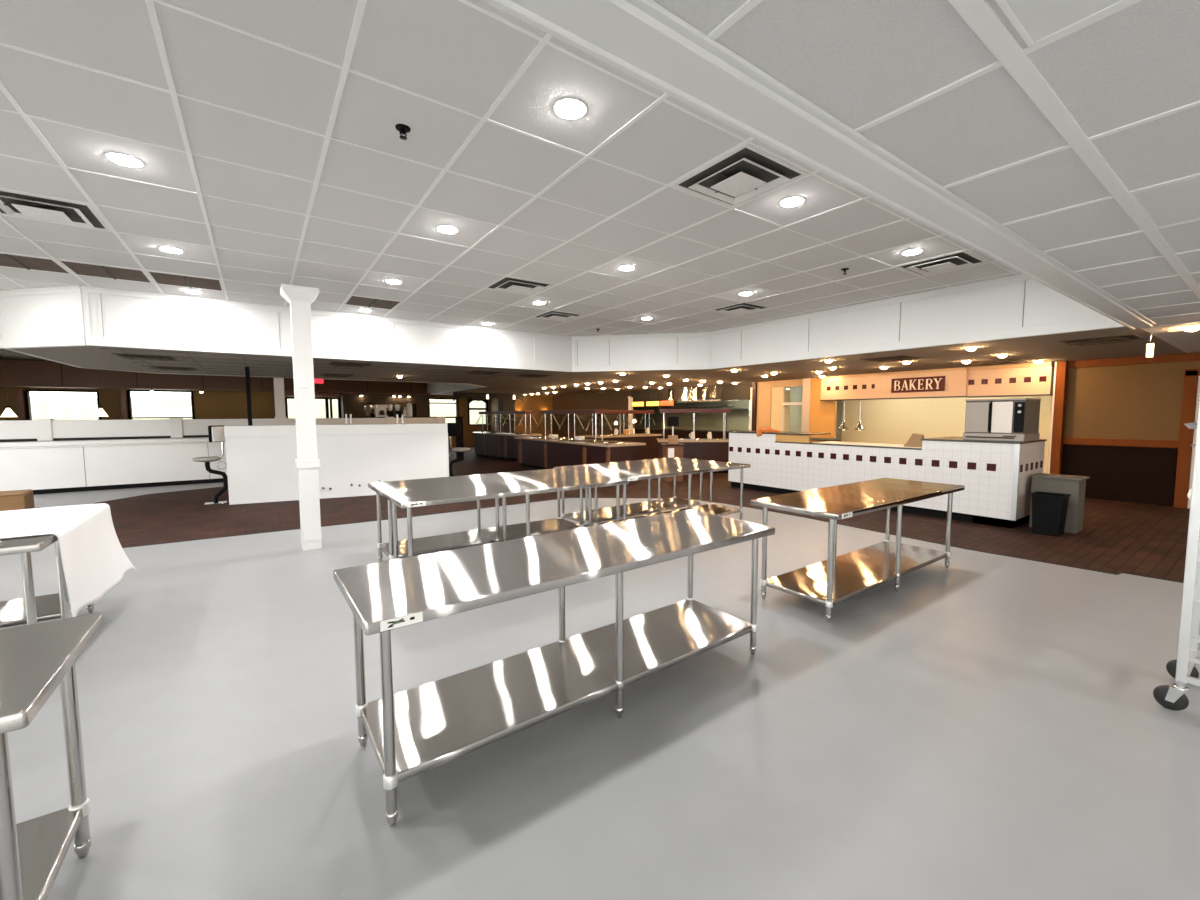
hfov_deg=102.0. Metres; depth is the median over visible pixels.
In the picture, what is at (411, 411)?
dispenser
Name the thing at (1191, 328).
recessed light
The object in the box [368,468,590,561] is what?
work table
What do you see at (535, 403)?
wall
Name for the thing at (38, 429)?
wall
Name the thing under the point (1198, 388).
door
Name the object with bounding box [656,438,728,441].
island countertop
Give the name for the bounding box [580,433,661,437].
island countertop
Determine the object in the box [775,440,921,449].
countertop
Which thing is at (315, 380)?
exit sign
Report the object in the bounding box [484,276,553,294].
ceiling vent
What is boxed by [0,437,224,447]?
countertop
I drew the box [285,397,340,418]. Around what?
window
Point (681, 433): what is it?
countertop
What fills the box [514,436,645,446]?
island countertop
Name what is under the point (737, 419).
wall
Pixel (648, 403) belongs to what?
box
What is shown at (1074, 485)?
base cabinet
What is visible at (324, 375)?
ceiling vent
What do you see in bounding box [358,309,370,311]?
recessed light
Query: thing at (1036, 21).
tile
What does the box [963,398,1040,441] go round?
oven
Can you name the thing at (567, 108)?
recessed light
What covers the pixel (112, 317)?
soffit
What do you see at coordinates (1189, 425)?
sheet pan
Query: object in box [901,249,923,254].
recessed light
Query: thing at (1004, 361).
ceiling vent
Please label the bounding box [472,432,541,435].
island countertop
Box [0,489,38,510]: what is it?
wooden box
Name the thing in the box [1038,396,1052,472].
wall
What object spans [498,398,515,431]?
wall pier
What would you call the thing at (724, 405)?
wall shelf
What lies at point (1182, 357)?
trim
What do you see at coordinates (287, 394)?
trim
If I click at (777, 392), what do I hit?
trim
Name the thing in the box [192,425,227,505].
stool
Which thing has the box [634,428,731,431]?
countertop
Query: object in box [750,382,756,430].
post
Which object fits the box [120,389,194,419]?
window
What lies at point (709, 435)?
pitcher
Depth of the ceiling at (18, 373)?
17.20 m
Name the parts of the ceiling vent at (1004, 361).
frame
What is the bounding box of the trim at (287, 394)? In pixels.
[286,393,340,396]
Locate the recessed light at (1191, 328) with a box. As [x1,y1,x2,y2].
[1181,326,1199,330]
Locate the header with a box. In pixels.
[820,361,1054,400]
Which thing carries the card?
hanging from the ceiling at (1052, 139)
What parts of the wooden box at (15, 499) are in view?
lid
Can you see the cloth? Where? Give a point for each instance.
(760, 431)
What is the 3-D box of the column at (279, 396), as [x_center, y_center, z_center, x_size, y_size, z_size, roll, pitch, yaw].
[-8.466,-1.361,12.846,0.260,1.060,0.220,-3,5,-35]
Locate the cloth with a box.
[757,427,781,436]
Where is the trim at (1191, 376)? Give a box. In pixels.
[1173,368,1199,507]
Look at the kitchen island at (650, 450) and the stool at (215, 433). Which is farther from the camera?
the kitchen island at (650, 450)
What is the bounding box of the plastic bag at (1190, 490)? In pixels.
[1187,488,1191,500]
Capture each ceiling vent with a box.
[0,189,110,230]
[0,253,71,273]
[57,260,152,282]
[111,353,176,360]
[146,270,223,290]
[148,366,197,370]
[318,373,353,377]
[327,361,373,367]
[344,295,401,309]
[464,370,501,374]
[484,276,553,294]
[516,374,551,377]
[530,310,583,320]
[671,143,808,207]
[709,302,770,314]
[860,355,918,361]
[894,250,987,275]
[970,359,1025,364]
[1059,334,1143,345]
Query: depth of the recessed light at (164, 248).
5.13 m
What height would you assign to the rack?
1.761 m
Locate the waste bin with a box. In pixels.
[1030,491,1070,536]
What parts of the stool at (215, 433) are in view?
seat, foot plate, backrest, stem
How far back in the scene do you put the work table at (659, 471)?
6.63 m
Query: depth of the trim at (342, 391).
21.28 m
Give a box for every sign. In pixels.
[314,379,322,382]
[891,376,944,392]
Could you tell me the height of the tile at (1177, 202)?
0.007 m
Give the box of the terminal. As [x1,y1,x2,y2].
[667,416,678,443]
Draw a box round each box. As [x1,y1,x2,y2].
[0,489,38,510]
[632,393,644,406]
[646,393,659,405]
[660,400,674,405]
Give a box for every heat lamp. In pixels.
[839,400,848,429]
[854,400,864,430]
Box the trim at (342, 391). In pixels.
[342,391,430,394]
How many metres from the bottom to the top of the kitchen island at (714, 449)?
1.740 m
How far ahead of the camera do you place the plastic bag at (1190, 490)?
2.82 m
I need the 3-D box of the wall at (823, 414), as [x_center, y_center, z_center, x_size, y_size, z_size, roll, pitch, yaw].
[6.176,-0.685,13.356,0.360,2.582,0.715,-3,5,-35]
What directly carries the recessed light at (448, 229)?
in the ceiling at (265, 134)
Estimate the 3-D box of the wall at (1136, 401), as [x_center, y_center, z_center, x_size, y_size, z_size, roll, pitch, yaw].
[11.138,-0.193,6.365,0.160,2.585,7.600,-3,5,-35]
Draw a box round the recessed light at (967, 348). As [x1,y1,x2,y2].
[965,347,977,350]
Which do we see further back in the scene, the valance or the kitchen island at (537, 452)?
the valance
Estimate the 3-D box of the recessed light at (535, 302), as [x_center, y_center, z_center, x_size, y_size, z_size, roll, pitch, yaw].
[-0.958,-2.314,7.664,0.210,0.014,0.210,-3,5,-35]
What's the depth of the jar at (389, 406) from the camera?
16.03 m
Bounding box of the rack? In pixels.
[1153,397,1199,710]
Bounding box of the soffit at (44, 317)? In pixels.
[0,285,87,348]
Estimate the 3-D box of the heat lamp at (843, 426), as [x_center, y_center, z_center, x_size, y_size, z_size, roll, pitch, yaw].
[6.662,-1.257,13.245,0.250,1.435,0.250,-3,5,-35]
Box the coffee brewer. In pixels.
[375,405,387,416]
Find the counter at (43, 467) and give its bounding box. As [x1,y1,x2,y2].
[0,437,226,494]
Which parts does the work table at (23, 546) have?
leg, leg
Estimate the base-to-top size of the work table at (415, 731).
0.870 m
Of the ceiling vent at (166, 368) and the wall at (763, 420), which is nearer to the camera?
the ceiling vent at (166, 368)
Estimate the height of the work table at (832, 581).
0.870 m
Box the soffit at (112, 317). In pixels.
[81,285,571,371]
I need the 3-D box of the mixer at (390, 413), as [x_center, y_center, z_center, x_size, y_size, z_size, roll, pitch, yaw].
[-6.946,-1.304,16.090,0.180,0.420,0.200,-3,5,-35]
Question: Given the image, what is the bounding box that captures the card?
[1145,333,1153,357]
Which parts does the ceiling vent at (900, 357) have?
plate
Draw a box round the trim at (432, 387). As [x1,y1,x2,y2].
[3,348,484,393]
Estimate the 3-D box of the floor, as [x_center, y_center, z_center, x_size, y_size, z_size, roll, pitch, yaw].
[-2.651,0.940,9.962,25.000,0.107,29.200,-3,5,-35]
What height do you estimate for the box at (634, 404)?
0.510 m
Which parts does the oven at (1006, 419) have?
door, door handle, door, lid, control panel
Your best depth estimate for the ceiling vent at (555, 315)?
8.60 m
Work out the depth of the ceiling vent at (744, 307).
8.06 m
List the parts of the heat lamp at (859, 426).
lamp shade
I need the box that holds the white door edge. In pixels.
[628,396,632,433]
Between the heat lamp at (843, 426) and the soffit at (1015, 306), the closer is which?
the soffit at (1015, 306)
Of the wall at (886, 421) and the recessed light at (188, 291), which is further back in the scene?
the wall at (886, 421)
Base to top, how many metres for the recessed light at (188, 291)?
0.014 m
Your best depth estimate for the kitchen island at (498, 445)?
17.65 m
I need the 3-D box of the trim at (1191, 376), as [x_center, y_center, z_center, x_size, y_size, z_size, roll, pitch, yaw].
[10.134,-0.156,7.731,0.220,2.320,1.180,-3,5,-35]
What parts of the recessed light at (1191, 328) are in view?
bulb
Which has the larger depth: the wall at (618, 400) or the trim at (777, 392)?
the wall at (618, 400)
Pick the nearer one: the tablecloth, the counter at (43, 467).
the tablecloth
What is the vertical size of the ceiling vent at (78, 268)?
0.016 m
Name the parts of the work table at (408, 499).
leg, leg, leg, leg, leg, leg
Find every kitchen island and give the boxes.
[472,411,541,460]
[514,409,645,469]
[580,410,661,459]
[656,409,729,472]
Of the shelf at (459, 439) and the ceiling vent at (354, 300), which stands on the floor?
the shelf at (459, 439)
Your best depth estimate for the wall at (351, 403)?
21.44 m
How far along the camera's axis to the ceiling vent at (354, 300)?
7.58 m
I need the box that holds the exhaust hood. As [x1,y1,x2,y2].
[669,385,743,402]
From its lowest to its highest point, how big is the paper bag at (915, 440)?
0.218 m
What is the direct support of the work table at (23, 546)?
on the floor
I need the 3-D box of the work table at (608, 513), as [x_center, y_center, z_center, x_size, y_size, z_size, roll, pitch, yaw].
[0.550,0.637,7.342,2.440,0.870,0.763,-3,5,-38]
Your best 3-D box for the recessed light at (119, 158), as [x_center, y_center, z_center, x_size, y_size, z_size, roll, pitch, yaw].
[-3.265,-1.987,3.342,0.210,0.014,0.210,-3,5,-35]
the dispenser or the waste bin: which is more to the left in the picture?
the dispenser
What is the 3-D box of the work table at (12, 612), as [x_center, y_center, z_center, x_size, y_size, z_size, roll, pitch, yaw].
[-4.957,0.971,3.087,2.440,0.870,0.763,-3,5,-35]
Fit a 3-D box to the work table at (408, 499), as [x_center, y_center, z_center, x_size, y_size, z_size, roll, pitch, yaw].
[-0.886,0.805,5.122,2.440,0.870,0.763,-3,5,-35]
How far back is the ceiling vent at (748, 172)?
3.59 m
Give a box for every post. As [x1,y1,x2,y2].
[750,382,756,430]
[801,378,810,438]
[1048,361,1067,473]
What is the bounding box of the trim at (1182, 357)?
[1063,352,1199,447]
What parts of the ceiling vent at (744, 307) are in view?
plate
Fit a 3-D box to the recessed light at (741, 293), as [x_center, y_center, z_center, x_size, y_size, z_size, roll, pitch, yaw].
[2.135,-2.286,7.125,0.210,0.014,0.210,-3,5,-35]
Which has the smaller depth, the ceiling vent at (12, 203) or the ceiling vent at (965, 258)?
the ceiling vent at (12, 203)
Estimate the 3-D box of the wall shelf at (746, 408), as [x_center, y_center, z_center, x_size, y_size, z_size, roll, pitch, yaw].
[5.210,-1.548,19.296,0.390,0.259,2.200,-3,5,-35]
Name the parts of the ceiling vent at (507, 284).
plate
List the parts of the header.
crown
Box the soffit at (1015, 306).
[708,274,1125,368]
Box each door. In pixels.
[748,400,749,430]
[1187,376,1199,508]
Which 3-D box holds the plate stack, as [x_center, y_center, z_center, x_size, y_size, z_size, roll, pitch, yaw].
[-0.539,-0.312,12.955,0.260,0.100,0.260,-3,5,-35]
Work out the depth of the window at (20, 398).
16.00 m
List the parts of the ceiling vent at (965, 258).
plate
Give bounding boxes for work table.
[0,534,69,624]
[0,591,93,627]
[0,613,103,899]
[333,510,774,826]
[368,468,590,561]
[383,474,628,558]
[554,457,708,526]
[587,461,750,525]
[750,478,964,622]
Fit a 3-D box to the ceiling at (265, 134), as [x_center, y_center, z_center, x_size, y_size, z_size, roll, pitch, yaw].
[-7.636,-2.499,9.870,17.050,0.100,23.020,-3,5,-35]
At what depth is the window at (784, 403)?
14.36 m
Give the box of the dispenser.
[406,403,416,416]
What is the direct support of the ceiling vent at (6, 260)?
in the ceiling at (265, 134)
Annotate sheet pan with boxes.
[1184,423,1196,428]
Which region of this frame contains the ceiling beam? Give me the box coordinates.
[483,0,1155,329]
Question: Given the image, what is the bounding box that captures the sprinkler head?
[395,124,410,139]
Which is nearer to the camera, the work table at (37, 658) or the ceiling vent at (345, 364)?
the work table at (37, 658)
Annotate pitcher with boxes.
[689,432,694,438]
[707,432,711,438]
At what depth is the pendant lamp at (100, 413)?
14.12 m
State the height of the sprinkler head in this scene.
0.061 m
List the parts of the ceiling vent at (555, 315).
plate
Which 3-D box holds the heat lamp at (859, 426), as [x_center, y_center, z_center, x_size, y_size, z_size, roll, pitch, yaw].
[6.909,-1.232,12.894,0.250,1.435,0.250,-3,5,-35]
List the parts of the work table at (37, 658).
leg, leg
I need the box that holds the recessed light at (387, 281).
[385,280,401,283]
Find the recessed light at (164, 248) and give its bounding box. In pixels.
[158,246,183,252]
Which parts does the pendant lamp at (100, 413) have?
lamp shade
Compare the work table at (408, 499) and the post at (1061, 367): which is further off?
the post at (1061, 367)
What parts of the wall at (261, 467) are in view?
trim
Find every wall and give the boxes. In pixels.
[0,387,490,446]
[0,417,444,441]
[224,424,448,504]
[340,393,429,417]
[490,397,498,431]
[515,395,552,435]
[552,388,670,437]
[634,386,842,441]
[722,379,802,430]
[809,378,840,440]
[842,396,1039,443]
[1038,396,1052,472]
[1061,361,1199,505]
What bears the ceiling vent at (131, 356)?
in the ceiling at (1052, 139)
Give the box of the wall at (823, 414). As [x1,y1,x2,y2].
[809,378,840,440]
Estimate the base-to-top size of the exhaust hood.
0.550 m
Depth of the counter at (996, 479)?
7.67 m
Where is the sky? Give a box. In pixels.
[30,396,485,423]
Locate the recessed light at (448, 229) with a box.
[436,225,458,233]
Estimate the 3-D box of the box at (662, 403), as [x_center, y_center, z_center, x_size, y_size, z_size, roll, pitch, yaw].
[2.530,-1.917,18.251,0.080,0.510,0.760,-3,5,-35]
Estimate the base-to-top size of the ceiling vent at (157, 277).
0.016 m
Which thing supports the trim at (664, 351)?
attached to the ceiling at (1052, 139)
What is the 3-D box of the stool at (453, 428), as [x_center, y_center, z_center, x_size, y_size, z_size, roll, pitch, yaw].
[-3.168,0.101,10.948,0.490,1.430,0.410,-3,5,-35]
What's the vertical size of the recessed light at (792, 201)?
0.014 m
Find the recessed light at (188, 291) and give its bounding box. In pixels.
[183,290,202,293]
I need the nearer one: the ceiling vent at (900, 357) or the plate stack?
the ceiling vent at (900, 357)
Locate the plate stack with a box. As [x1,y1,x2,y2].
[575,436,584,439]
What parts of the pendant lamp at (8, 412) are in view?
cord, lamp shade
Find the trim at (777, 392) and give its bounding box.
[771,387,789,431]
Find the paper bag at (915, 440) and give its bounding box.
[904,433,923,447]
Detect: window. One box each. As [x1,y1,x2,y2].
[15,389,101,419]
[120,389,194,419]
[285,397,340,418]
[430,398,458,416]
[468,399,488,424]
[782,387,801,431]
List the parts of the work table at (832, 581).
leg, leg, leg, leg, leg, leg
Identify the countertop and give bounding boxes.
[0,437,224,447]
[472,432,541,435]
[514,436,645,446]
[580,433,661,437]
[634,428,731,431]
[634,428,731,438]
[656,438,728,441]
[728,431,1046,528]
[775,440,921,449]
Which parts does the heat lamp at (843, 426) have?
lamp shade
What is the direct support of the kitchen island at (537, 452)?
on the floor
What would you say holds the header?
attached to the wall at (1046, 401)
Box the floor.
[0,446,1199,899]
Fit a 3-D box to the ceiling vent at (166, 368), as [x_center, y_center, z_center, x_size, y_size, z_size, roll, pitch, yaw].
[-8.699,-1.649,9.928,0.710,0.046,0.710,-3,5,-35]
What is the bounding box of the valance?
[453,392,524,401]
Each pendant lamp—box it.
[1,350,16,416]
[94,369,108,416]
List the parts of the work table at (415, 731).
leg, leg, leg, leg, leg, leg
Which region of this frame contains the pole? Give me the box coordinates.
[245,367,252,425]
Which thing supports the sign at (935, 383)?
attached to the header
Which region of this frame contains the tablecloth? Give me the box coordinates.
[0,503,135,616]
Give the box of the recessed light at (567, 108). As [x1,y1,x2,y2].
[552,97,587,119]
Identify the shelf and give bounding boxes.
[347,417,463,459]
[688,404,734,408]
[707,407,748,413]
[810,439,840,440]
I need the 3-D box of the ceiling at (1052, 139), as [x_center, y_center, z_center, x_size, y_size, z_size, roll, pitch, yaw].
[-2.632,-1.708,9.727,25.000,0.067,29.100,-3,5,-35]
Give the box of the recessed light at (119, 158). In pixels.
[103,152,145,167]
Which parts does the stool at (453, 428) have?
backrest, seat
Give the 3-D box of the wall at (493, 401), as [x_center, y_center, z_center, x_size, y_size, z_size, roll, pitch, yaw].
[-5.180,-1.473,24.675,0.150,2.585,1.600,-3,5,-35]
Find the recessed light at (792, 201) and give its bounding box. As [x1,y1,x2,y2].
[779,196,805,206]
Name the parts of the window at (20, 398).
casing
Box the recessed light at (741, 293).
[738,292,752,294]
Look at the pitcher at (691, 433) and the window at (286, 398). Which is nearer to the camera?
the pitcher at (691, 433)
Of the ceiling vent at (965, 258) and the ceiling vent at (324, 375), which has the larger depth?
the ceiling vent at (324, 375)
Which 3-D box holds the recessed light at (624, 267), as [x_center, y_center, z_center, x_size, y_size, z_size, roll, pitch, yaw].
[0.319,-2.186,5.853,0.210,0.014,0.210,-3,5,-35]
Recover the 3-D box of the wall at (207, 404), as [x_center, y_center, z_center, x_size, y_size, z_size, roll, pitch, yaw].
[-10.996,-1.668,21.665,25.400,3.460,0.200,-3,5,-35]
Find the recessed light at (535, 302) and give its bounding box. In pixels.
[533,301,545,303]
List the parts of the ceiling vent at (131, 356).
plate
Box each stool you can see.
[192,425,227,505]
[447,423,469,476]
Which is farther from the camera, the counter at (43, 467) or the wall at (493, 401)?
the wall at (493, 401)
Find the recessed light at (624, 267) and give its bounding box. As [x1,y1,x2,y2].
[618,265,634,270]
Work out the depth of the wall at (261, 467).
9.47 m
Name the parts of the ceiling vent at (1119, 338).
plate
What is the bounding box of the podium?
[661,443,684,481]
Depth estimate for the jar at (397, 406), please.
16.16 m
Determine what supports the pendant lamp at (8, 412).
hanging from the ceiling at (265, 134)
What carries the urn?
on the shelf at (459, 439)
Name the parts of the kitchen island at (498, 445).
trim post, trim post, trim post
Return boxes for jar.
[387,404,392,410]
[395,404,399,410]
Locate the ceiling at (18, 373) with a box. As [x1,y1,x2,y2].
[0,359,426,392]
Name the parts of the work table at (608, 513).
leg, leg, leg, leg, leg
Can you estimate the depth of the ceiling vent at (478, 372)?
11.13 m
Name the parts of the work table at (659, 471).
leg, leg, leg, leg, leg, leg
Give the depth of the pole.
9.75 m
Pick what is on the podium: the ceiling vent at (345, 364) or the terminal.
the terminal
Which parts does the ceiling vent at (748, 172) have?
plate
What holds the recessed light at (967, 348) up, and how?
in the ceiling at (1052, 139)
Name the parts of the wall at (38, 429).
post, post, post, post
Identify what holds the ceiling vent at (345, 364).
in the ceiling at (1052, 139)
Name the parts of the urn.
panel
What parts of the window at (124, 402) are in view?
casing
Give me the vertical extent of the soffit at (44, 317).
0.792 m
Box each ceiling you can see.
[0,0,1020,360]
[0,359,426,392]
[13,0,1199,395]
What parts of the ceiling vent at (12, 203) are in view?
plate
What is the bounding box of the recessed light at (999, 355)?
[996,354,1008,357]
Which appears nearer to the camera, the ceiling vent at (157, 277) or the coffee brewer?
the ceiling vent at (157, 277)
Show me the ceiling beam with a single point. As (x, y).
(644, 40)
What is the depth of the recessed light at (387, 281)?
6.40 m
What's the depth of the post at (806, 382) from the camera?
13.59 m
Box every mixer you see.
[387,404,393,416]
[394,404,400,416]
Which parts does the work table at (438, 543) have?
leg, leg, leg, leg, leg, leg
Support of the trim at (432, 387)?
attached to the wall at (207, 404)
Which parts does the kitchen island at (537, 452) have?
trim post, trim post, trim post, trim post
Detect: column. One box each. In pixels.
[273,378,286,418]
[280,284,321,550]
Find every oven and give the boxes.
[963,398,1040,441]
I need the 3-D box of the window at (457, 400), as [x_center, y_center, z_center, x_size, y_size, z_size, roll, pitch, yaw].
[-7.727,-1.866,23.918,1.530,1.360,0.180,-3,5,-35]
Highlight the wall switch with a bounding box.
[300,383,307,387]
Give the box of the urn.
[365,402,374,416]
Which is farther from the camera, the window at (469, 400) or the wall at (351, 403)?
the window at (469, 400)
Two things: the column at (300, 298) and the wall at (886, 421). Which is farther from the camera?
the wall at (886, 421)
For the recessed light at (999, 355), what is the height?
0.048 m
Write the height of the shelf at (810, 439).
0.030 m
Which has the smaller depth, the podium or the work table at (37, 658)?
the work table at (37, 658)
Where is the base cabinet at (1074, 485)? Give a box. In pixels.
[1029,473,1089,533]

